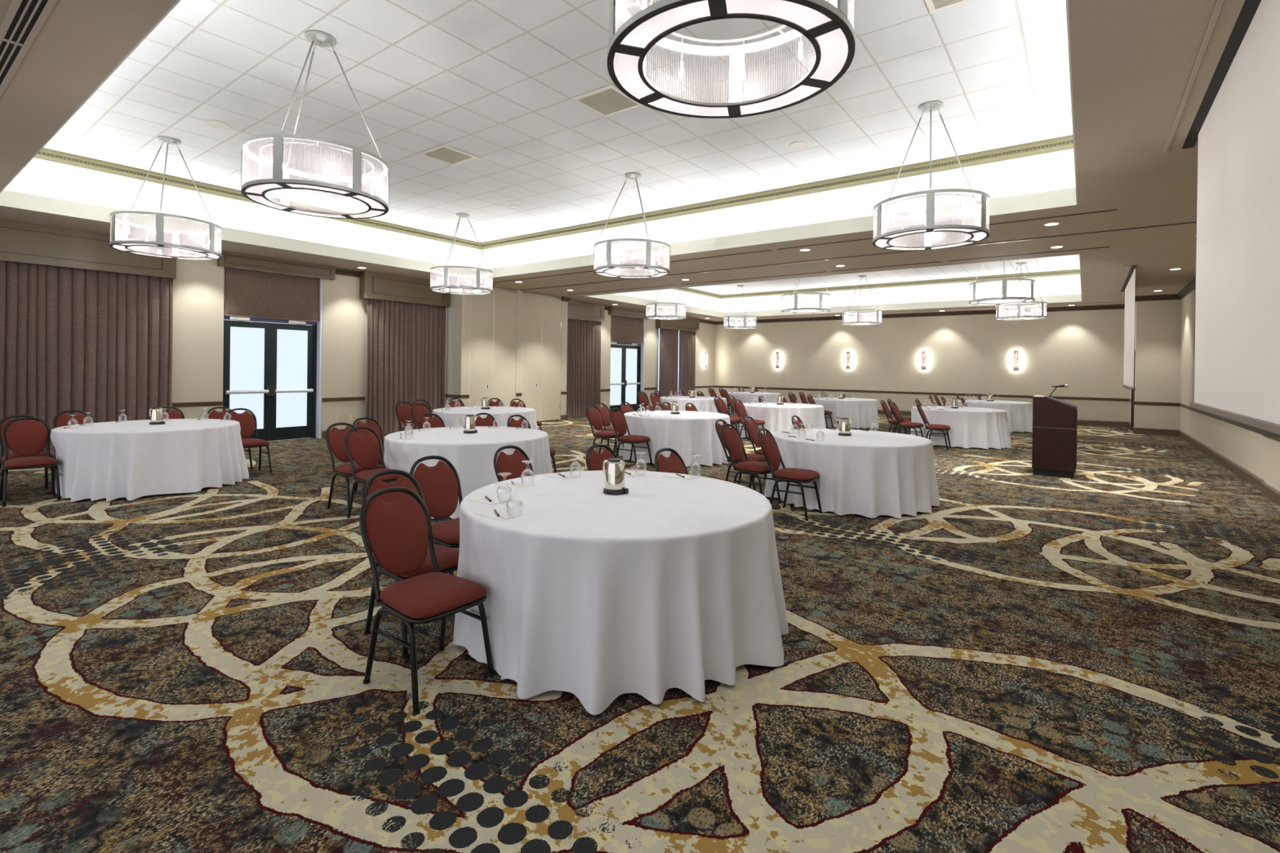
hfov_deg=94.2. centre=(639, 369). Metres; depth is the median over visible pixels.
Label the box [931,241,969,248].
diffuser
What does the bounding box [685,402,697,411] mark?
banquet chair
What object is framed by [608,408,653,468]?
banquet chair
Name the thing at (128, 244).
diffuser
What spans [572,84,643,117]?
ceiling vent
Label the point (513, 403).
banquet chair
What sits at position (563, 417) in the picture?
baseboard
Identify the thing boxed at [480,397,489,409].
pitcher
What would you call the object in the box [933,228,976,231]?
diffuser
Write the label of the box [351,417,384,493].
banquet chair
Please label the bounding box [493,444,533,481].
banquet chair
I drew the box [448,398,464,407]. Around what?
banquet chair
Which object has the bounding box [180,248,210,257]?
trim
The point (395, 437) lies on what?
pad
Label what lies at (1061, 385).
microphone
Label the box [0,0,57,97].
ceiling vent
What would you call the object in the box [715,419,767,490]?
banquet chair
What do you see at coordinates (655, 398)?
banquet chair
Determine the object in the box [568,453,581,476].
water goblet
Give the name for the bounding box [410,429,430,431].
pad
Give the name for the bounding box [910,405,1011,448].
tablecloth
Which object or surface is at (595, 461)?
banquet chair
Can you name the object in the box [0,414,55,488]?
banquet chair
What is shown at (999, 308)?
drum chandelier
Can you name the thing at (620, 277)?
diffuser
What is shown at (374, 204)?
diffuser
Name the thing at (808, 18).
diffuser
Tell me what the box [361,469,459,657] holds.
banquet chair
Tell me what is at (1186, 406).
trim
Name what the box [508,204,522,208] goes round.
ceiling speaker
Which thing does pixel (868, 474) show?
tablecloth
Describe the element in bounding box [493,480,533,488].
pad
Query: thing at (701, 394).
banquet chair
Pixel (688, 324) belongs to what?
valance
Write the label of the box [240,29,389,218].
drum chandelier
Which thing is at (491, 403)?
banquet chair
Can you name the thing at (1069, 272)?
trim
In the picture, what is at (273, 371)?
door
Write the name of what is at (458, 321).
wall
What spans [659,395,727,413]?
tablecloth
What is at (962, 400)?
banquet chair
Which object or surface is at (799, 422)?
banquet chair
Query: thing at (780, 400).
pitcher
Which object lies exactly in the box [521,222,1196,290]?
trim
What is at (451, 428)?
pad
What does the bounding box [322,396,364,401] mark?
trim
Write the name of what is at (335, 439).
banquet chair
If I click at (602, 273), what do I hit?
diffuser
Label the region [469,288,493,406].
partition panel
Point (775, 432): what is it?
pad
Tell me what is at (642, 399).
banquet chair
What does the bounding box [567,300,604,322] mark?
valance
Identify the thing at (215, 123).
ceiling speaker
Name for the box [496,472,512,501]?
water goblet
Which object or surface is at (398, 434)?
pad
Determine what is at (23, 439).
banquet chair
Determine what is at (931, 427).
banquet chair
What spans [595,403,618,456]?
banquet chair
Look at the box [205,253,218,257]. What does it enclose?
diffuser
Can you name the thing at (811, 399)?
banquet chair
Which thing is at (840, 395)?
pitcher
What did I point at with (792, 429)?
pad
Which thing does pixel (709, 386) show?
trim
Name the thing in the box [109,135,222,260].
drum chandelier
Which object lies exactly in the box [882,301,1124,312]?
trim
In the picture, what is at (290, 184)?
diffuser
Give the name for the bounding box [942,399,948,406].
banquet chair
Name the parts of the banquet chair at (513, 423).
frame, backrest, seat, leg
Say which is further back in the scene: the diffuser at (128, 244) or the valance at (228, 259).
the valance at (228, 259)
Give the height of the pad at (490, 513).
0.004 m
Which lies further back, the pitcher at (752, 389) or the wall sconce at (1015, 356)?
the pitcher at (752, 389)
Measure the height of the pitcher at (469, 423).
0.220 m
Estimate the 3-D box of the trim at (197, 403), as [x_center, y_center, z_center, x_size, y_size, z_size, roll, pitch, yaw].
[-8.119,0.639,10.929,0.036,0.085,0.770,1,0,37]
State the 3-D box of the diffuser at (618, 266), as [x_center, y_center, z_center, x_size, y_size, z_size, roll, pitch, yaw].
[-0.158,-1.558,9.018,0.457,0.001,0.330,1,0,35]
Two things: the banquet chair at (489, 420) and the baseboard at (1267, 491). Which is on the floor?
the banquet chair at (489, 420)
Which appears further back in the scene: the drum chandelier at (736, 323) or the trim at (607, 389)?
the drum chandelier at (736, 323)
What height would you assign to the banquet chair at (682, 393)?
0.920 m
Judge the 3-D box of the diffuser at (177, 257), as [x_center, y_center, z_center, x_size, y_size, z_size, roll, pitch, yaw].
[-6.559,-1.638,8.734,0.457,0.001,0.330,1,0,30]
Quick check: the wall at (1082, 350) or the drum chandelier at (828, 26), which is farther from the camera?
the wall at (1082, 350)
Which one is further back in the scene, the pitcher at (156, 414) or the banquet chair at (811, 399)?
the banquet chair at (811, 399)
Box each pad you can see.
[58,426,79,429]
[74,423,92,426]
[109,421,127,422]
[192,418,208,420]
[214,419,231,421]
[389,436,413,439]
[391,432,413,435]
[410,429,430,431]
[442,426,461,429]
[466,494,512,505]
[473,507,523,519]
[479,426,499,428]
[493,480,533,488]
[506,427,526,429]
[543,472,581,479]
[624,471,645,476]
[662,472,699,479]
[775,431,796,434]
[782,435,804,438]
[791,429,811,431]
[798,439,822,441]
[853,429,874,431]
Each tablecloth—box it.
[50,418,248,502]
[383,426,552,519]
[431,406,537,429]
[453,470,788,715]
[618,410,730,466]
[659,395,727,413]
[727,391,781,415]
[739,402,826,438]
[764,428,939,518]
[808,397,879,428]
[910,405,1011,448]
[957,400,1032,432]
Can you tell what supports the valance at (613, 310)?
attached to the wall at (198, 286)
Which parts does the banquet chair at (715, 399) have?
frame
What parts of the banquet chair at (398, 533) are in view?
leg, backrest, frame, leg, seat frame, seat, leg, leg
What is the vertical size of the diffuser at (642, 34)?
0.001 m
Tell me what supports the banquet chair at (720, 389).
on the floor
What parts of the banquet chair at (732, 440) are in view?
backrest, frame, leg, leg, leg, seat frame, seat, leg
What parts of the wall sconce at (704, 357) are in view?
lamp shade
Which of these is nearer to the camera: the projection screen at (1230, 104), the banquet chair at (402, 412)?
the projection screen at (1230, 104)
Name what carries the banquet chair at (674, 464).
on the floor
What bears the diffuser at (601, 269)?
attached to the drum chandelier at (647, 268)
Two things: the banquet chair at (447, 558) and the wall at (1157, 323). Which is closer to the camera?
the banquet chair at (447, 558)
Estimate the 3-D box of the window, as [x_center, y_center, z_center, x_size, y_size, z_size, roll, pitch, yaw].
[1.272,-0.131,23.817,0.060,3.350,2.450,1,0,37]
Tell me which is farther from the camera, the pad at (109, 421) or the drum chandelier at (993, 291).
the drum chandelier at (993, 291)
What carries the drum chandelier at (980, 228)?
hanging from the ceiling at (496, 82)
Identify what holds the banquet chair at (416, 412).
on the floor
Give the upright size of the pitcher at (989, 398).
0.220 m
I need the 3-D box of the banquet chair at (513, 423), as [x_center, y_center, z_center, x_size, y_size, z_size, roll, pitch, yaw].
[-1.489,1.090,8.092,0.646,0.920,0.465,1,0,37]
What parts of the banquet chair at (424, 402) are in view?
backrest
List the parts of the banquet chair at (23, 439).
leg, leg, backrest, frame, seat, seat frame, leg, leg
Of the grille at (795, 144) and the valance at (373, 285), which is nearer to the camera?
the grille at (795, 144)
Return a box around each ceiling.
[0,0,1217,321]
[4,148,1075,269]
[43,0,1072,242]
[614,274,1080,312]
[688,254,1079,294]
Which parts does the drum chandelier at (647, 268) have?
fluted panel, fluted panel, rod, fluted panel, underside frame, fluted panel, rod, rod, fluted panel, fluted panel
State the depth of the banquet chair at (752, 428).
8.37 m
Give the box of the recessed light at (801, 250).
[799,248,810,251]
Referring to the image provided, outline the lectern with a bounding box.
[1031,395,1077,478]
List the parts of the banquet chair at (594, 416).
backrest, leg, frame, seat frame, seat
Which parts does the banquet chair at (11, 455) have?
backrest, frame, seat, leg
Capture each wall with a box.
[171,253,715,438]
[445,282,568,420]
[714,308,1130,422]
[1129,299,1181,430]
[1179,288,1279,491]
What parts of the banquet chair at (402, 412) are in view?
backrest, seat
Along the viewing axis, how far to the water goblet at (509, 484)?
3.21 m
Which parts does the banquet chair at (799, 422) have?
backrest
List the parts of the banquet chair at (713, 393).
backrest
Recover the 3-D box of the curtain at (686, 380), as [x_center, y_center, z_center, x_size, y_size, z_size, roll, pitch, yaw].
[1.921,-0.024,24.156,0.140,3.110,1.232,1,0,37]
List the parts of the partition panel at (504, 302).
edge trim, edge trim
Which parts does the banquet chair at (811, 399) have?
backrest, seat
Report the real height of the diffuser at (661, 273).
0.001 m
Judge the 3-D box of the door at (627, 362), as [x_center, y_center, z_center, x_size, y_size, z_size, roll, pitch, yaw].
[-0.500,-0.192,21.276,0.328,3.440,1.977,1,0,37]
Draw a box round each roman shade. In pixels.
[223,266,319,321]
[610,314,643,343]
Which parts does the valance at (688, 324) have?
panel moulding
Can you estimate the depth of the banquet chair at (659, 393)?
17.85 m
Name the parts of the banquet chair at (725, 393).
backrest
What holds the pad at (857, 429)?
on the tablecloth at (868, 474)
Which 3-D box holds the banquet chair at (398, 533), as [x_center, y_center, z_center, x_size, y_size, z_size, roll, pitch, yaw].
[-1.128,1.107,3.061,0.646,0.920,0.465,1,0,37]
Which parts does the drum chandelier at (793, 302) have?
fluted panel, fluted panel, underside frame, fluted panel, fluted panel, fluted panel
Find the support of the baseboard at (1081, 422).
attached to the wall at (1082, 350)
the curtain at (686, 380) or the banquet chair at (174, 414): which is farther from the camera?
the curtain at (686, 380)
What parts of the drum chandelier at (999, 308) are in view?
fluted panel, fluted panel, underside frame, fluted panel, fluted panel, fluted panel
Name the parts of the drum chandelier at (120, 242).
fluted panel, fluted panel, rod, fluted panel, rod, underside frame, fluted panel, rod, fluted panel, fluted panel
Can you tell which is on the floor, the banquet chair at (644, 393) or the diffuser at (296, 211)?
the banquet chair at (644, 393)
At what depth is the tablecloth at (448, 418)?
10.49 m
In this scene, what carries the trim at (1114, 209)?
attached to the ceiling at (1133, 61)
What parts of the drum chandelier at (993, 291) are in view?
fluted panel, fluted panel, fluted panel, underside frame, fluted panel, fluted panel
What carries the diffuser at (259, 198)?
attached to the drum chandelier at (279, 179)
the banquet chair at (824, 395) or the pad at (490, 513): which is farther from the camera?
the banquet chair at (824, 395)
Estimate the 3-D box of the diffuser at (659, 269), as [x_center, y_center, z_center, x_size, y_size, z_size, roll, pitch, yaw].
[0.273,-1.553,9.223,0.176,0.001,0.519,1,0,35]
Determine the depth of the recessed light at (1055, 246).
9.81 m
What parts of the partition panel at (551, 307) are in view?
edge trim, edge trim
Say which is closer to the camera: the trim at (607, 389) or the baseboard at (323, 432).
the baseboard at (323, 432)
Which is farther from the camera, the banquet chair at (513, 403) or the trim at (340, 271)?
the trim at (340, 271)
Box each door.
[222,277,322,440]
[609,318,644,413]
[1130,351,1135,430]
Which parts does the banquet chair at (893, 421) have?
backrest, frame, seat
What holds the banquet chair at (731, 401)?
on the floor
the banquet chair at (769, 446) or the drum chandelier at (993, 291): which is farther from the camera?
the drum chandelier at (993, 291)
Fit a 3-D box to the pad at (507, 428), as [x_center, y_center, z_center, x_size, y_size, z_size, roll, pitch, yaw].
[-1.597,0.769,7.764,0.230,0.004,0.156,1,0,33]
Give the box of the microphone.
[1048,384,1068,396]
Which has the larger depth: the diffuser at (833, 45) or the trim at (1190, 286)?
the trim at (1190, 286)
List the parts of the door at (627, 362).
glass pane, glass pane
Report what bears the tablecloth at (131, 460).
on the round table
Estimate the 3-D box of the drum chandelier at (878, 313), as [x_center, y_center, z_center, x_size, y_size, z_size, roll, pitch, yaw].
[7.210,-2.263,19.291,1.220,1.560,1.220,1,0,1]
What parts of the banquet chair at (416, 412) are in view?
backrest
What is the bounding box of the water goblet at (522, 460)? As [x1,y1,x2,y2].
[520,460,534,485]
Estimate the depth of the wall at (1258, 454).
10.97 m
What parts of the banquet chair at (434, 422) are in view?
backrest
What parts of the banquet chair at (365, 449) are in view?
leg, backrest, frame, seat, seat frame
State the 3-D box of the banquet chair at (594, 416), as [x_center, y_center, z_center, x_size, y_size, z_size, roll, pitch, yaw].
[-0.618,1.096,10.351,0.646,0.920,0.465,1,0,35]
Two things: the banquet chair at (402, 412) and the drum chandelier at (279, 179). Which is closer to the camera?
the drum chandelier at (279, 179)
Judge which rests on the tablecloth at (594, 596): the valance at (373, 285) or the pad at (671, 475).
the pad at (671, 475)
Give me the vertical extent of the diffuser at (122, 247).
0.001 m
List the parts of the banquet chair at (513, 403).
frame, backrest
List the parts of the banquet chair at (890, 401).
frame, seat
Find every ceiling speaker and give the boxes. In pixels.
[206,120,231,128]
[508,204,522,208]
[789,141,808,148]
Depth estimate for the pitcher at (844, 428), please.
7.39 m
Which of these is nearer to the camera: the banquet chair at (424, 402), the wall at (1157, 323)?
the banquet chair at (424, 402)
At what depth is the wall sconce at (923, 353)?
21.00 m
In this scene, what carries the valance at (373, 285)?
attached to the wall at (198, 286)
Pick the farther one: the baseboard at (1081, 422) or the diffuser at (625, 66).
the baseboard at (1081, 422)
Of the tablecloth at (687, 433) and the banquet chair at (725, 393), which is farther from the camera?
the banquet chair at (725, 393)
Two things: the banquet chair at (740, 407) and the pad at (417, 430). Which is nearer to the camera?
the pad at (417, 430)
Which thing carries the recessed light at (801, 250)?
in the ceiling at (1133, 61)
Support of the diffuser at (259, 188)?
attached to the drum chandelier at (279, 179)
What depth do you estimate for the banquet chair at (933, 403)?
16.97 m
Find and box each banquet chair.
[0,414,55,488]
[0,417,61,506]
[53,409,92,458]
[161,406,184,419]
[205,406,253,469]
[225,408,272,473]
[325,422,382,511]
[344,426,408,518]
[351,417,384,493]
[359,486,495,715]
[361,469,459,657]
[395,401,418,431]
[409,455,462,575]
[410,403,432,429]
[412,399,431,412]
[417,413,444,428]
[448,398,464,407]
[475,413,497,426]
[488,397,503,406]
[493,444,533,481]
[506,414,556,472]
[510,398,542,431]
[585,444,617,471]
[586,404,624,449]
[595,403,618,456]
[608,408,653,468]
[619,401,634,413]
[637,391,661,411]
[638,391,655,408]
[649,392,662,410]
[654,391,662,397]
[654,447,688,474]
[661,401,671,410]
[678,391,685,395]
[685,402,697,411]
[697,391,704,396]
[709,388,729,414]
[714,396,740,425]
[715,398,747,439]
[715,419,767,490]
[719,387,724,397]
[721,389,736,415]
[721,423,781,503]
[728,395,737,426]
[733,399,764,439]
[743,416,764,479]
[757,428,822,520]
[758,395,766,402]
[788,392,793,402]
[791,393,799,403]
[791,415,805,429]
[799,391,808,404]
[807,394,833,428]
[821,391,827,397]
[835,417,840,428]
[880,400,911,434]
[887,398,911,433]
[890,401,924,437]
[915,398,921,405]
[915,403,951,449]
[928,395,936,405]
[933,394,942,405]
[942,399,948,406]
[960,396,968,407]
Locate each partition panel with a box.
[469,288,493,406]
[493,289,516,406]
[521,293,542,421]
[540,296,561,422]
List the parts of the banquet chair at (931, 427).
backrest, frame, seat, seat frame, leg, leg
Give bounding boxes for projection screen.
[1114,265,1137,391]
[1164,0,1279,438]
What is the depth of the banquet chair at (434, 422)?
8.28 m
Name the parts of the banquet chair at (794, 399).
backrest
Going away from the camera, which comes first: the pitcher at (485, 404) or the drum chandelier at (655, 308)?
the pitcher at (485, 404)
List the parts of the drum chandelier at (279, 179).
fluted panel, fluted panel, rod, rod, underside frame, fluted panel, fluted panel, rod, fluted panel, fluted panel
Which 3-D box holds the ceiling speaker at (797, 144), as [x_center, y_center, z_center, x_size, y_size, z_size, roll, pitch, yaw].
[2.177,-3.073,8.136,0.260,0.011,0.260,1,0,37]
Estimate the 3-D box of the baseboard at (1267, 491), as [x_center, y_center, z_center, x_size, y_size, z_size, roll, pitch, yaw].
[6.563,1.570,6.281,0.921,0.165,23.940,1,0,37]
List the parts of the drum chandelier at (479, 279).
fluted panel, fluted panel, rod, rod, fluted panel, underside frame, fluted panel, rod, fluted panel, fluted panel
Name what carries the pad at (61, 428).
on the tablecloth at (131, 460)
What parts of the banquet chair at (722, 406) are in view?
backrest, frame, seat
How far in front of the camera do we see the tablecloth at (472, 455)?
6.36 m
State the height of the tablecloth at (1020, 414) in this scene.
0.763 m
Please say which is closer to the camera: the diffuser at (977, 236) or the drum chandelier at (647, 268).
the diffuser at (977, 236)
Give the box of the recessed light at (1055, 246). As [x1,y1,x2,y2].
[1049,245,1063,248]
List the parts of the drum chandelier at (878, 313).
fluted panel, fluted panel, underside frame, fluted panel, fluted panel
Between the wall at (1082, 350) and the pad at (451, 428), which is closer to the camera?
the pad at (451, 428)
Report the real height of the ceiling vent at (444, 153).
0.011 m
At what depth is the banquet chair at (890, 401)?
14.33 m
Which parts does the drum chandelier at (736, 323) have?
fluted panel, underside frame, fluted panel, fluted panel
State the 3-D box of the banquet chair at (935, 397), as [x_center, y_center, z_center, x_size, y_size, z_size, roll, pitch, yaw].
[9.029,1.200,17.544,0.646,0.920,0.465,1,0,37]
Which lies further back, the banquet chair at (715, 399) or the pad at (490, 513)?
the banquet chair at (715, 399)
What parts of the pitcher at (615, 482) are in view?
handle, lid, spout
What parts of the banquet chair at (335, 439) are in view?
leg, backrest, frame, seat frame, leg, seat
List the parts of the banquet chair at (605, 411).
backrest, frame, seat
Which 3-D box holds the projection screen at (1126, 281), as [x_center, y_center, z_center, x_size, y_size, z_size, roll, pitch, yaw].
[10.758,-0.782,13.225,0.217,2.406,4.520,1,0,37]
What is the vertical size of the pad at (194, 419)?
0.004 m
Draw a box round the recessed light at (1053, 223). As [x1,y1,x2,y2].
[1043,222,1060,226]
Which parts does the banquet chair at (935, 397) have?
backrest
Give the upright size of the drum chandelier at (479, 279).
1.560 m
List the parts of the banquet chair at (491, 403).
backrest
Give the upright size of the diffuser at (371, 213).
0.001 m
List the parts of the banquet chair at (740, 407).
backrest, frame, seat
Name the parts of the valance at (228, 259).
panel moulding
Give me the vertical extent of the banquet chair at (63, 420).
0.920 m
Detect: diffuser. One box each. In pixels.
[112,244,129,250]
[120,243,157,245]
[133,252,171,257]
[164,245,203,251]
[177,257,208,259]
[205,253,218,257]
[245,183,282,194]
[246,194,287,208]
[285,183,349,194]
[291,209,344,217]
[348,209,383,217]
[352,195,385,208]
[595,267,610,271]
[597,272,617,276]
[613,52,653,97]
[614,266,643,267]
[620,0,710,48]
[620,276,648,277]
[647,267,666,271]
[648,97,728,115]
[651,272,667,276]
[725,0,831,30]
[740,84,819,114]
[810,27,848,80]
[875,239,888,247]
[884,229,926,237]
[888,246,924,249]
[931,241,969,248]
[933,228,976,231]
[970,231,986,240]
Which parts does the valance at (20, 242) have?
panel moulding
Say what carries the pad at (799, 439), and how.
on the tablecloth at (868, 474)
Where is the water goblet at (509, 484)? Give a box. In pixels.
[506,484,523,514]
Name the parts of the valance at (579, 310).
panel moulding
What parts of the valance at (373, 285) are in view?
panel moulding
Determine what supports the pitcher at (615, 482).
on the tablecloth at (594, 596)
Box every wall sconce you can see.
[702,351,706,367]
[775,351,779,368]
[845,351,850,368]
[920,351,926,369]
[1013,350,1018,370]
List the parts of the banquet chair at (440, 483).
backrest, frame, seat, seat frame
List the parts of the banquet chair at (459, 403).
backrest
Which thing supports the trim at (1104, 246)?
attached to the ceiling at (1133, 61)
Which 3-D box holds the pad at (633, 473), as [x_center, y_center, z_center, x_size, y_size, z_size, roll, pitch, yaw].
[-0.096,0.795,4.551,0.230,0.004,0.156,1,0,37]
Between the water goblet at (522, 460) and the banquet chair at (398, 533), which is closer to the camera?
the banquet chair at (398, 533)
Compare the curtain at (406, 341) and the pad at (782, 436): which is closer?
the pad at (782, 436)
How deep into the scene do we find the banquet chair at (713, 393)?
20.35 m
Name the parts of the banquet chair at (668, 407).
backrest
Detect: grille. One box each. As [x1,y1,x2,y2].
[510,205,520,208]
[791,142,807,147]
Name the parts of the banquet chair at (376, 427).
frame, backrest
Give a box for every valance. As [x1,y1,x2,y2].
[0,218,176,279]
[217,250,337,279]
[359,271,449,306]
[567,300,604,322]
[608,306,651,319]
[655,313,699,332]
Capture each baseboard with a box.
[321,428,344,438]
[560,414,567,420]
[877,409,1130,429]
[1133,426,1279,506]
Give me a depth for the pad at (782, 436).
7.15 m
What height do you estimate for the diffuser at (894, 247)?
0.001 m
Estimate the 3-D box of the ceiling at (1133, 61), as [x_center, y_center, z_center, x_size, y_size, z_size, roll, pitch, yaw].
[1.663,-2.207,11.432,15.726,0.220,26.270,1,0,37]
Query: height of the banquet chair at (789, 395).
0.920 m
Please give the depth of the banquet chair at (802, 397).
18.39 m
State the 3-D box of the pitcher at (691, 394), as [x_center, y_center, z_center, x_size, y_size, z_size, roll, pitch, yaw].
[1.470,0.678,16.778,0.158,0.220,0.161,1,0,41]
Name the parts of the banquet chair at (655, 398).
backrest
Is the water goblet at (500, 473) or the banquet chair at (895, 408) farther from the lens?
the banquet chair at (895, 408)
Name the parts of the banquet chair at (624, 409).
backrest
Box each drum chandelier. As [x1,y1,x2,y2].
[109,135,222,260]
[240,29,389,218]
[430,213,493,294]
[593,172,670,278]
[607,0,855,118]
[645,288,686,319]
[723,284,757,328]
[781,275,830,313]
[842,275,882,324]
[872,100,990,250]
[968,259,1035,304]
[995,262,1047,319]
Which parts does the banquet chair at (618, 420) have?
backrest, frame, leg, leg, leg, seat frame, seat, leg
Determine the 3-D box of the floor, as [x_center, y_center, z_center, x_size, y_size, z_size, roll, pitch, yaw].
[1.533,1.577,11.272,15.576,0.001,26.100,1,0,37]
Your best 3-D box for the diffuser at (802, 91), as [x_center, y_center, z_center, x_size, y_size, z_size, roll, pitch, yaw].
[0.763,-1.533,3.381,0.330,0.001,0.457,1,0,-17]
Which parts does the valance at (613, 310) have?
panel moulding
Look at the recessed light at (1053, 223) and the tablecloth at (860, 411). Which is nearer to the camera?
the recessed light at (1053, 223)
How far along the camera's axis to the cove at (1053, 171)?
10.19 m
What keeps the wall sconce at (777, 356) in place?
attached to the wall at (1082, 350)
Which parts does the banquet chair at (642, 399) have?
backrest, frame, seat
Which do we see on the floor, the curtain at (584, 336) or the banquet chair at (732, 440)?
the banquet chair at (732, 440)
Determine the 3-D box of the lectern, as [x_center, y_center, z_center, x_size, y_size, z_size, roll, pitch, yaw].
[6.535,1.032,9.366,0.556,1.226,0.640,1,0,37]
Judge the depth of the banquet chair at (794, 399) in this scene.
16.90 m
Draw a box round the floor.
[0,410,1279,852]
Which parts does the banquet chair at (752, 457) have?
frame, backrest, leg, seat frame, seat, leg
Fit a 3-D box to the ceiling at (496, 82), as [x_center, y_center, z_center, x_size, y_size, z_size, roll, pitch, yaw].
[-1.634,-3.151,7.658,12.770,0.050,9.095,1,0,37]
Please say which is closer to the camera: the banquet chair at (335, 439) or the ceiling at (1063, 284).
the banquet chair at (335, 439)
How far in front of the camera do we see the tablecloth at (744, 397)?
19.85 m
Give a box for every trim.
[34,134,1073,249]
[172,401,222,407]
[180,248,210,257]
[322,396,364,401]
[335,267,360,277]
[444,394,469,398]
[493,208,1117,283]
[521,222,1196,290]
[561,296,572,302]
[568,246,1110,294]
[600,388,610,391]
[644,387,657,390]
[672,268,1079,298]
[695,385,1131,402]
[699,277,1195,324]
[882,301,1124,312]
[1133,400,1279,441]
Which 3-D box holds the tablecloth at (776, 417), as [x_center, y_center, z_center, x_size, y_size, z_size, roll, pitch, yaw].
[3.332,1.200,13.830,1.978,0.763,1.997,1,0,37]
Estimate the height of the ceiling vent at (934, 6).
0.011 m
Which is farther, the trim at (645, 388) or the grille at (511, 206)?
the trim at (645, 388)
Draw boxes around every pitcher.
[149,407,164,424]
[460,414,477,433]
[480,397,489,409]
[602,457,628,495]
[670,401,679,413]
[688,389,695,397]
[749,386,755,392]
[775,395,783,404]
[835,417,852,435]
[837,391,844,399]
[949,398,959,408]
[986,393,993,401]
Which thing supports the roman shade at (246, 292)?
attached to the wall at (198, 286)
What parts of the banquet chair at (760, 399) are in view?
backrest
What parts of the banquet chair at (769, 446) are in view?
backrest, frame, leg, leg, seat frame, seat, leg, leg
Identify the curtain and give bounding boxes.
[0,260,173,465]
[365,297,445,432]
[566,318,600,417]
[658,328,678,396]
[678,330,695,395]
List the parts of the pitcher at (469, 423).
handle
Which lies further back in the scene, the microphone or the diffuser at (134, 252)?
the microphone
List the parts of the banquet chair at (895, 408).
backrest, frame, seat, seat frame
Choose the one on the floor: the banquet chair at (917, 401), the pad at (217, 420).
the banquet chair at (917, 401)
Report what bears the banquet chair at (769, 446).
on the floor
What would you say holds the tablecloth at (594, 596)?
on the round table
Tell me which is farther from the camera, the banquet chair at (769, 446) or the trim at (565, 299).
the trim at (565, 299)
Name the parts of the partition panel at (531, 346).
edge trim, edge trim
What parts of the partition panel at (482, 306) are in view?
edge trim, edge trim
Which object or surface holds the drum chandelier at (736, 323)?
hanging from the ceiling at (1063, 262)
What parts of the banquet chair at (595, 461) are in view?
backrest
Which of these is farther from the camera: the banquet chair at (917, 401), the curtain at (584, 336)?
the curtain at (584, 336)
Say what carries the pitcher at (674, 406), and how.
on the tablecloth at (687, 433)
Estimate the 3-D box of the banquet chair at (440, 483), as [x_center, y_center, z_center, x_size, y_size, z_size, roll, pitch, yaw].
[-1.318,1.102,4.217,0.646,0.920,0.465,1,0,37]
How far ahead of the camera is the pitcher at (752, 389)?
20.65 m
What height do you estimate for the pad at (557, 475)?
0.004 m
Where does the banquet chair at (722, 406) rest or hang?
on the floor
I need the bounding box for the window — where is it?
[657,328,679,395]
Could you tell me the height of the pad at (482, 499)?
0.004 m
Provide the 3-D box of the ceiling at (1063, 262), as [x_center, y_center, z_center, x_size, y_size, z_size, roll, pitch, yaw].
[5.584,-3.083,17.297,12.770,0.050,9.590,1,0,37]
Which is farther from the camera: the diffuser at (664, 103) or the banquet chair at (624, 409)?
the banquet chair at (624, 409)
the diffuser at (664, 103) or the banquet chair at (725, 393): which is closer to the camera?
the diffuser at (664, 103)
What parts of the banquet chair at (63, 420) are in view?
frame, backrest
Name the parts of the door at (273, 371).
glass pane, glass pane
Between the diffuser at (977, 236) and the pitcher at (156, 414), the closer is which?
the diffuser at (977, 236)
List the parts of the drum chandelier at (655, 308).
fluted panel, fluted panel, underside frame, fluted panel, fluted panel, fluted panel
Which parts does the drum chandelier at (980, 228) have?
fluted panel, rod, fluted panel, fluted panel, rod, underside frame, fluted panel, rod, fluted panel, fluted panel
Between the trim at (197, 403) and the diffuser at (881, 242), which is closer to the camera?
the diffuser at (881, 242)
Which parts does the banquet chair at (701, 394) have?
backrest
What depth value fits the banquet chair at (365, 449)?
6.28 m
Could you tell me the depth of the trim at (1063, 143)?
9.88 m
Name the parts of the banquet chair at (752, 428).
frame, backrest, seat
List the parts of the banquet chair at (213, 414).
frame, backrest, leg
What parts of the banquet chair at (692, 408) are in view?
backrest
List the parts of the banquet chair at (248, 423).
backrest, frame, seat, seat frame, leg, leg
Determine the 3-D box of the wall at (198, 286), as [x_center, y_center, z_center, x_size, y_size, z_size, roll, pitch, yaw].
[-4.514,-0.358,16.045,0.350,3.695,26.270,1,0,37]
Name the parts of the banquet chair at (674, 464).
backrest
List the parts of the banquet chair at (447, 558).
leg, backrest, frame, leg, seat frame, seat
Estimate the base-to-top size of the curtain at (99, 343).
3.080 m
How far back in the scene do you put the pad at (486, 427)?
7.84 m
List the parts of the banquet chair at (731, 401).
frame, backrest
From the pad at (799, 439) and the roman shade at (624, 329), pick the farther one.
the roman shade at (624, 329)
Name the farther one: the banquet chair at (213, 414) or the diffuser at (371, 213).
the banquet chair at (213, 414)
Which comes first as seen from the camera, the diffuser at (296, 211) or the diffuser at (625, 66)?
the diffuser at (625, 66)
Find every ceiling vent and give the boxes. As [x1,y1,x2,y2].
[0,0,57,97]
[418,144,477,165]
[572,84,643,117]
[924,0,973,13]
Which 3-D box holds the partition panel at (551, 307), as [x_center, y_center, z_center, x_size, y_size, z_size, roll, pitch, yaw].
[-2.605,-0.289,17.361,0.080,3.600,0.765,1,0,37]

